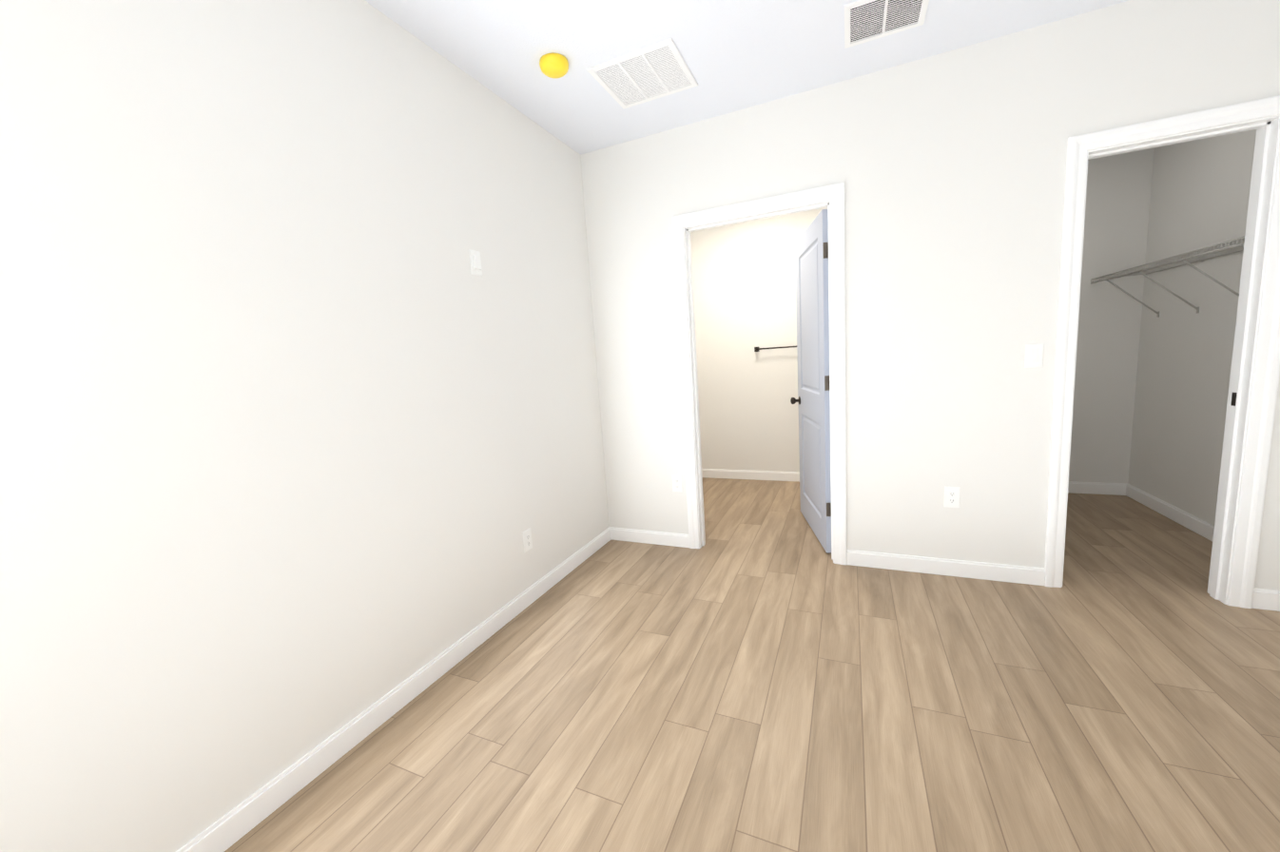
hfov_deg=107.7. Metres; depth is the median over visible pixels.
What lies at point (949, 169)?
wall
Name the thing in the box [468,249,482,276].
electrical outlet
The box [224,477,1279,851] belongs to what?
floor
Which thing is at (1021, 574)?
baseboard
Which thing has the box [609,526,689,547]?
baseboard
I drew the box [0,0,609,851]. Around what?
wall
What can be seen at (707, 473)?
baseboard
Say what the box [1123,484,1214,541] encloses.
baseboard
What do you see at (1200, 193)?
wall
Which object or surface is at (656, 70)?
ceiling vent
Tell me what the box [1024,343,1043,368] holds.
light switch
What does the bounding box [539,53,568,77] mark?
smoke detector
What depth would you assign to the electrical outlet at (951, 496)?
2.57 m
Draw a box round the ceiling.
[365,0,1129,155]
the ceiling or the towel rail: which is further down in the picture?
the towel rail
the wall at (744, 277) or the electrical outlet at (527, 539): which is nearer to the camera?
the electrical outlet at (527, 539)
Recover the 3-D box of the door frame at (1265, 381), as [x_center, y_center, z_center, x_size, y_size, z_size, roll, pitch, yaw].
[2.423,-0.258,2.218,0.751,2.198,0.157,0,9,24]
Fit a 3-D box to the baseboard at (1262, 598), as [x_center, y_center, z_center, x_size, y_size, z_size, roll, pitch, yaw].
[3.028,0.789,2.049,0.482,0.093,0.011,0,9,24]
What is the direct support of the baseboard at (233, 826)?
attached to the wall at (300, 439)
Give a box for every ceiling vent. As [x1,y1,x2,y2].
[586,38,698,109]
[844,0,929,48]
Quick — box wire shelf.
[1090,235,1244,317]
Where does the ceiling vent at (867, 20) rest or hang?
in the ceiling
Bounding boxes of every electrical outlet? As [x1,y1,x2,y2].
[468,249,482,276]
[522,527,532,552]
[944,485,960,507]
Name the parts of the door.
knob, door hinges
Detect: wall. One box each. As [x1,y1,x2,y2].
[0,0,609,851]
[580,0,1279,590]
[690,147,1154,483]
[1127,129,1256,525]
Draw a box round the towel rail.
[754,345,796,351]
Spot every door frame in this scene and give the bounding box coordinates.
[671,182,846,564]
[1044,95,1279,608]
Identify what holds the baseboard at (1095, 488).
attached to the wall at (744, 277)
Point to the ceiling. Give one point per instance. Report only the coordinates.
(738, 54)
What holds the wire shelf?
attached to the wall at (1200, 193)
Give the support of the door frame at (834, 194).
attached to the wall at (949, 169)
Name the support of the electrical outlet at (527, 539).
attached to the wall at (300, 439)
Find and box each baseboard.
[175,526,613,851]
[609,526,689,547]
[701,468,799,481]
[846,549,1045,585]
[1067,481,1127,495]
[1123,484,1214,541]
[1251,587,1279,611]
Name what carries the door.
in the wall at (949, 169)
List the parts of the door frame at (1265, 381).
door jamb strike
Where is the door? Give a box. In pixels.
[790,209,831,552]

